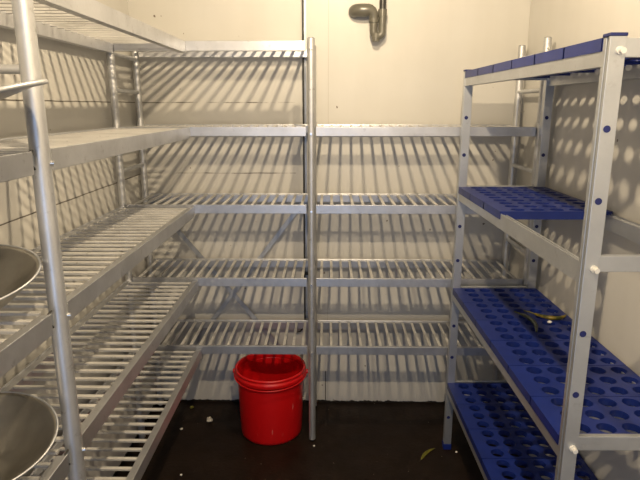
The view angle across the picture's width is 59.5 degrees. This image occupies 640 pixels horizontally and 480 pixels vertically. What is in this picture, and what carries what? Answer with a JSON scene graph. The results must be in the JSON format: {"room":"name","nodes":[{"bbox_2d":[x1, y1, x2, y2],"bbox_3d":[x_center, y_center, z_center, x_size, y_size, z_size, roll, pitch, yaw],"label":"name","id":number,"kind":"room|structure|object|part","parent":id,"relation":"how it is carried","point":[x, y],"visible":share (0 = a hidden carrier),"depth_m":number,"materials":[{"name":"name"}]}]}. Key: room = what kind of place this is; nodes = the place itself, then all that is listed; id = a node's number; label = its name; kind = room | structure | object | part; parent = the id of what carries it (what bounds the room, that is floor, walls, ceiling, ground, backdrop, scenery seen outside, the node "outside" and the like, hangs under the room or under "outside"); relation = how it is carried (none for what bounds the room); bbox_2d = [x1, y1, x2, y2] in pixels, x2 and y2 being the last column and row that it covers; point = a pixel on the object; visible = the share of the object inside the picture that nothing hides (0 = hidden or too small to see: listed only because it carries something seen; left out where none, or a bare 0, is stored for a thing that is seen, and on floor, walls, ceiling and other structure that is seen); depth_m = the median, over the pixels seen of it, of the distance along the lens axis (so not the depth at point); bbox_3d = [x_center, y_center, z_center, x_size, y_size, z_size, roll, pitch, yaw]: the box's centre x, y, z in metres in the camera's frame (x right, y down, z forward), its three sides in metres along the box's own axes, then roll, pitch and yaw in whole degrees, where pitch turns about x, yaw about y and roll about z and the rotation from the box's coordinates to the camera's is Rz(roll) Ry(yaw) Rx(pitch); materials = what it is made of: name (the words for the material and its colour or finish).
{"room":"walk-in cold room","nodes":[
{"label":"walk-in cold room","id":0,"kind":"room"},
{"bbox_2d":[0,0,156,476],"bbox_3d":[-0.985,0.167,0.807,0.100,2.500,4.165,0,13,1],"label":"wall","id":1,"kind":"structure","parent":0,"point":[76,93],"depth_m":2.13,"materials":[{"name":"beige paint"}]},
{"bbox_2d":[114,401,531,479],"bbox_3d":[0.011,1.423,1.145,2.090,0.100,4.265,0,13,1],"label":"floor","id":2,"kind":"structure","parent":0,"point":[353,441],"depth_m":2.68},
{"bbox_2d":[0,0,201,479],"bbox_3d":[-0.732,0.329,1.300,0.352,1.954,2.513,0,13,1],"label":"shelving unit","id":3,"kind":"object","parent":2,"relation":"on","point":[90,24],"visible":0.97,"depth_m":1.61,"materials":[{"name":"metal"}]},
{"bbox_3d":[-0.747,-0.042,0.586,0.281,0.007,1.154,0,13,1],"label":"slatted shelf","id":4,"kind":"part","parent":3,"relation":"part of","materials":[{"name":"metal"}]},
{"bbox_2d":[0,244,41,308],"bbox_3d":[-0.737,0.106,1.136,0.317,0.124,0.316,9,16,33],"label":"bowl","id":5,"kind":"object","parent":3,"relation":"on","point":[19,266],"visible":1,"depth_m":1.23,"materials":[{"name":"metal"}]},
{"bbox_3d":[-0.747,0.292,0.666,0.281,0.007,1.154,0,13,1],"label":"slatted shelf","id":6,"kind":"part","parent":3,"relation":"part of","materials":[{"name":"metal"}]},
{"bbox_2d":[0,79,47,99],"bbox_3d":[-0.667,-0.202,0.912,0.429,0.126,0.419,13,18,42],"label":"dish","id":7,"kind":"object","parent":3,"relation":"on","point":[6,91],"visible":1,"depth_m":0.88,"materials":[{"name":"metal"}]},
{"bbox_2d":[0,391,58,479],"bbox_3d":[-0.708,0.443,1.149,0.314,0.129,0.319,13,19,43],"label":"bowl","id":8,"kind":"object","parent":3,"relation":"on","point":[29,425],"visible":1,"depth_m":1.24,"materials":[{"name":"metal"}]},
{"bbox_3d":[-0.747,0.623,0.745,0.281,0.007,1.154,0,13,1],"label":"slatted shelf","id":9,"kind":"part","parent":3,"relation":"part of","materials":[{"name":"metal"}]},
{"bbox_3d":[-0.729,-0.667,1.701,0.281,0.007,1.231,0,13,1],"label":"slatted shelf","id":10,"kind":"part","parent":3,"relation":"part of","materials":[{"name":"metal"}]},
{"bbox_3d":[-0.729,-0.328,1.782,0.281,0.007,1.231,0,13,1],"label":"slatted shelf","id":11,"kind":"part","parent":3,"relation":"part of","materials":[{"name":"metal"}]},
{"bbox_3d":[-0.729,0.006,1.862,0.281,0.007,1.231,0,13,1],"label":"slatted shelf","id":12,"kind":"part","parent":3,"relation":"part of","materials":[{"name":"metal"}]},
{"bbox_3d":[-0.729,0.337,1.941,0.281,0.007,1.231,0,13,1],"label":"slatted shelf","id":13,"kind":"part","parent":3,"relation":"part of","materials":[{"name":"metal"}]},
{"bbox_3d":[-0.729,0.664,2.019,0.281,0.007,1.231,0,13,1],"label":"slatted shelf","id":14,"kind":"part","parent":3,"relation":"part of","materials":[{"name":"metal"}]},
{"bbox_2d":[233,354,307,445],"bbox_3d":[-0.245,0.792,2.810,0.372,0.353,0.360,0,13,1],"label":"bucket","id":15,"kind":"object","parent":2,"relation":"on","point":[270,386],"visible":0.96,"depth_m":2.70,"materials":[{"name":"red plastic"}]},
{"bbox_3d":[-0.247,0.680,2.692,0.362,0.018,0.182,0,13,1],"label":"handle","id":16,"kind":"part","parent":15,"relation":"part of","materials":[{"name":"red plastic"}]},
{"bbox_2d":[106,37,551,440],"bbox_3d":[0.033,0.036,2.690,1.849,1.876,0.360,0,13,1],"label":"shelving unit","id":17,"kind":"object","parent":2,"relation":"on","point":[194,49],"visible":0.73,"depth_m":2.63,"materials":[{"name":"metal"}]},
{"bbox_3d":[-0.457,-0.188,2.643,0.767,0.007,0.295,0,13,1],"label":"slatted shelf","id":18,"kind":"part","parent":17,"relation":"part of","materials":[{"name":"metal"}]},
{"bbox_3d":[-0.457,-0.517,2.564,0.767,0.007,0.295,0,13,1],"label":"slatted shelf","id":19,"kind":"part","parent":17,"relation":"part of","materials":[{"name":"metal"}]},
{"bbox_3d":[-0.457,0.141,2.722,0.767,0.007,0.295,0,13,1],"label":"slatted shelf","id":20,"kind":"part","parent":17,"relation":"part of","materials":[{"name":"metal"}]},
{"bbox_3d":[-0.457,0.467,2.800,0.767,0.007,0.295,0,13,1],"label":"slatted shelf","id":21,"kind":"part","parent":17,"relation":"part of","materials":[{"name":"metal"}]},
{"bbox_3d":[0.453,-0.185,2.630,0.903,0.007,0.295,0,13,1],"label":"slatted shelf","id":22,"kind":"part","parent":17,"relation":"part of","materials":[{"name":"metal"}]},
{"bbox_3d":[0.453,0.470,2.787,0.903,0.007,0.295,0,13,1],"label":"slatted shelf","id":23,"kind":"part","parent":17,"relation":"part of","materials":[{"name":"metal"}]},
{"bbox_3d":[0.453,0.144,2.709,0.903,0.007,0.295,0,13,1],"label":"slatted shelf","id":24,"kind":"part","parent":17,"relation":"part of","materials":[{"name":"metal"}]},
{"bbox_3d":[0.453,-0.514,2.552,0.903,0.007,0.295,0,13,1],"label":"slatted shelf","id":25,"kind":"part","parent":17,"relation":"part of","materials":[{"name":"metal"}]},
{"bbox_2d":[421,448,434,459],"bbox_3d":[0.506,1.007,2.651,0.018,0.007,0.124,12,18,41],"label":"leaf","id":26,"kind":"object","parent":2,"relation":"on","point":[425,453],"visible":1,"depth_m":2.65,"materials":[{"name":"green plant"}]},
{"bbox_2d":[442,32,639,479],"bbox_3d":[0.773,0.290,1.915,0.371,1.745,1.227,0,13,0],"label":"shelving unit","id":27,"kind":"object","parent":2,"relation":"on","point":[520,353],"visible":1,"depth_m":1.80,"materials":[{"name":"metal"}]},
{"bbox_3d":[0.609,0.140,2.492,0.034,1.708,0.032,0,13,0],"label":"post","id":28,"kind":"part","parent":27,"relation":"part of","materials":[{"name":"metal"}]},
{"bbox_3d":[0.775,0.675,2.619,0.299,0.038,0.014,0,13,0],"label":"rail","id":29,"kind":"part","parent":27,"relation":"part of","materials":[{"name":"metal"}]},
{"bbox_3d":[0.775,0.699,2.511,0.368,0.027,0.188,0,13,0],"label":"shelf panel","id":30,"kind":"part","parent":27,"relation":"part of","materials":[{"name":"blue plastic"}]},
{"bbox_3d":[0.775,0.226,2.512,0.299,0.038,0.014,0,13,0],"label":"rail","id":31,"kind":"part","parent":27,"relation":"part of","materials":[{"name":"metal"}]},
{"bbox_3d":[0.774,0.743,2.325,0.368,0.027,0.188,0,13,0],"label":"shelf panel","id":32,"kind":"part","parent":27,"relation":"part of","materials":[{"name":"blue plastic"}]},
{"bbox_3d":[0.775,-0.215,2.406,0.299,0.038,0.014,0,13,0],"label":"rail","id":33,"kind":"part","parent":27,"relation":"part of","materials":[{"name":"metal"}]},
{"bbox_3d":[0.775,0.249,2.404,0.368,0.027,0.188,0,13,0],"label":"shelf panel","id":34,"kind":"part","parent":27,"relation":"part of","materials":[{"name":"blue plastic"}]},
{"bbox_3d":[0.775,-0.651,2.188,0.368,0.027,0.188,0,13,0],"label":"shelf panel","id":35,"kind":"part","parent":27,"relation":"part of","materials":[{"name":"blue plastic"}]},
{"bbox_3d":[0.775,-0.191,2.298,0.368,0.027,0.188,0,13,0],"label":"shelf panel","id":36,"kind":"part","parent":27,"relation":"part of","materials":[{"name":"blue plastic"}]},
{"bbox_3d":[0.774,0.294,2.217,0.368,0.027,0.188,0,13,0],"label":"shelf panel","id":37,"kind":"part","parent":27,"relation":"part of","materials":[{"name":"blue plastic"}]},
{"bbox_3d":[0.774,-0.607,2.002,0.368,0.027,0.188,0,13,0],"label":"shelf panel","id":38,"kind":"part","parent":27,"relation":"part of","materials":[{"name":"blue plastic"}]},
{"bbox_3d":[0.774,0.788,2.139,0.368,0.027,0.188,0,13,0],"label":"shelf panel","id":39,"kind":"part","parent":27,"relation":"part of","materials":[{"name":"blue plastic"}]},
{"bbox_2d":[514,311,537,332],"bbox_3d":[0.781,0.303,2.083,0.043,0.016,0.196,-1,13,-3],"label":"chili pepper","id":40,"kind":"object","parent":27,"relation":"on","point":[528,317],"visible":1,"depth_m":2.09,"materials":[{"name":"green plant"}]},
{"bbox_3d":[0.774,-0.147,2.112,0.368,0.027,0.188,0,13,0],"label":"shelf panel","id":41,"kind":"part","parent":27,"relation":"part of","materials":[{"name":"blue plastic"}]},
{"bbox_3d":[0.775,-0.675,2.296,0.299,0.038,0.014,0,13,0],"label":"rail","id":42,"kind":"part","parent":27,"relation":"part of","materials":[{"name":"metal"}]},
{"bbox_3d":[0.942,0.141,2.491,0.034,1.708,0.032,0,13,0],"label":"post","id":43,"kind":"part","parent":27,"relation":"part of","materials":[{"name":"metal"}]},
{"bbox_3d":[0.774,0.338,2.031,0.368,0.027,0.188,0,13,0],"label":"shelf panel","id":44,"kind":"part","parent":27,"relation":"part of","materials":[{"name":"blue plastic"}]},
{"bbox_3d":[0.773,0.832,1.953,0.368,0.027,0.188,0,13,0],"label":"shelf panel","id":45,"kind":"part","parent":27,"relation":"part of","materials":[{"name":"blue plastic"}]},
{"bbox_3d":[0.774,-0.562,1.816,0.368,0.027,0.188,0,13,0],"label":"shelf panel","id":46,"kind":"part","parent":27,"relation":"part of","materials":[{"name":"blue plastic"}]},
{"bbox_2d":[524,310,566,319],"bbox_3d":[0.863,0.289,2.142,0.157,0.016,0.054,3,14,14],"label":"chili pepper","id":47,"kind":"object","parent":27,"relation":"on","point":[549,317],"visible":1,"depth_m":2.12,"materials":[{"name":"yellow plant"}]},
{"bbox_3d":[0.774,-0.102,1.926,0.368,0.027,0.188,0,13,0],"label":"shelf panel","id":48,"kind":"part","parent":27,"relation":"part of","materials":[{"name":"blue plastic"}]},
{"bbox_3d":[0.773,0.383,1.845,0.368,0.027,0.188,0,13,0],"label":"shelf panel","id":49,"kind":"part","parent":27,"relation":"part of","materials":[{"name":"blue plastic"}]},
{"bbox_3d":[0.773,-0.518,1.630,0.368,0.027,0.188,0,13,0],"label":"shelf panel","id":50,"kind":"part","parent":27,"relation":"part of","materials":[{"name":"blue plastic"}]},
{"bbox_3d":[0.610,0.504,1.345,0.017,0.017,0.017,-2,14,-9],"label":"knob","id":51,"kind":"part","parent":27,"relation":"part of","materials":[{"name":"white plastic"}]},
{"bbox_3d":[0.772,0.427,1.659,0.368,0.027,0.188,0,13,0],"label":"shelf panel","id":52,"kind":"part","parent":27,"relation":"part of","materials":[{"name":"blue plastic"}]},
{"bbox_3d":[0.772,0.472,1.473,0.368,0.027,0.188,0,13,0],"label":"shelf panel","id":53,"kind":"part","parent":27,"relation":"part of","materials":[{"name":"blue plastic"}]},
{"bbox_3d":[0.772,-0.473,1.444,0.368,0.027,0.188,0,13,0],"label":"shelf panel","id":54,"kind":"part","parent":27,"relation":"part of","materials":[{"name":"blue plastic"}]},
{"bbox_3d":[0.605,0.414,1.346,0.034,1.708,0.032,0,13,0],"label":"post","id":55,"kind":"part","parent":27,"relation":"part of","materials":[{"name":"metal"}]},
{"bbox_3d":[0.610,0.066,1.240,0.017,0.017,0.017,-2,14,-9],"label":"knob","id":56,"kind":"part","parent":27,"relation":"part of","materials":[{"name":"white plastic"}]},
{"bbox_3d":[0.772,-0.429,1.258,0.368,0.027,0.188,0,13,0],"label":"shelf panel","id":57,"kind":"part","parent":27,"relation":"part of","materials":[{"name":"blue plastic"}]},
{"bbox_3d":[0.771,0.490,1.359,0.299,0.038,0.014,0,13,0],"label":"rail","id":58,"kind":"part","parent":27,"relation":"part of","materials":[{"name":"metal"}]},
{"bbox_3d":[0.771,0.052,1.254,0.299,0.038,0.014,0,13,0],"label":"rail","id":59,"kind":"part","parent":27,"relation":"part of","materials":[{"name":"metal"}]},
{"bbox_3d":[0.610,-0.384,1.132,0.017,0.017,0.017,-2,14,-9],"label":"knob","id":60,"kind":"part","parent":27,"relation":"part of","materials":[{"name":"white plastic"}]},
{"bbox_3d":[0.771,-0.394,1.147,0.299,0.038,0.014,0,13,0],"label":"rail","id":61,"kind":"part","parent":27,"relation":"part of","materials":[{"name":"metal"}]},
{"bbox_2d":[128,0,530,402],"bbox_3d":[0.040,-0.326,2.868,2.090,2.500,0.100,0,13,1],"label":"wall","id":62,"kind":"structure","parent":0,"point":[414,74],"depth_m":2.80,"materials":[{"name":"beige paint"}]},
{"bbox_2d":[297,0,307,332],"bbox_3d":[-0.096,-0.501,2.758,0.073,2.049,0.033,0,13,1],"label":"cable conduit","id":63,"kind":"object","parent":62,"relation":"attached to","point":[303,1],"visible":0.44,"depth_m":2.78,"materials":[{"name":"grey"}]},
{"bbox_2d":[348,0,386,41],"bbox_3d":[0.221,-1.222,2.558,0.176,0.600,0.076,0,13,1],"label":"drain pipe","id":64,"kind":"object","parent":62,"relation":"attached to","point":[362,9],"visible":1,"depth_m":2.58,"materials":[{"name":"grey plastic"}]},
{"bbox_2d":[499,0,639,479],"bbox_3d":[1.005,0.173,0.780,0.100,2.500,4.165,0,13,1],"label":"wall","id":65,"kind":"structure","parent":0,"point":[616,319],"depth_m":2.03,"materials":[{"name":"beige paint"}]}
]}

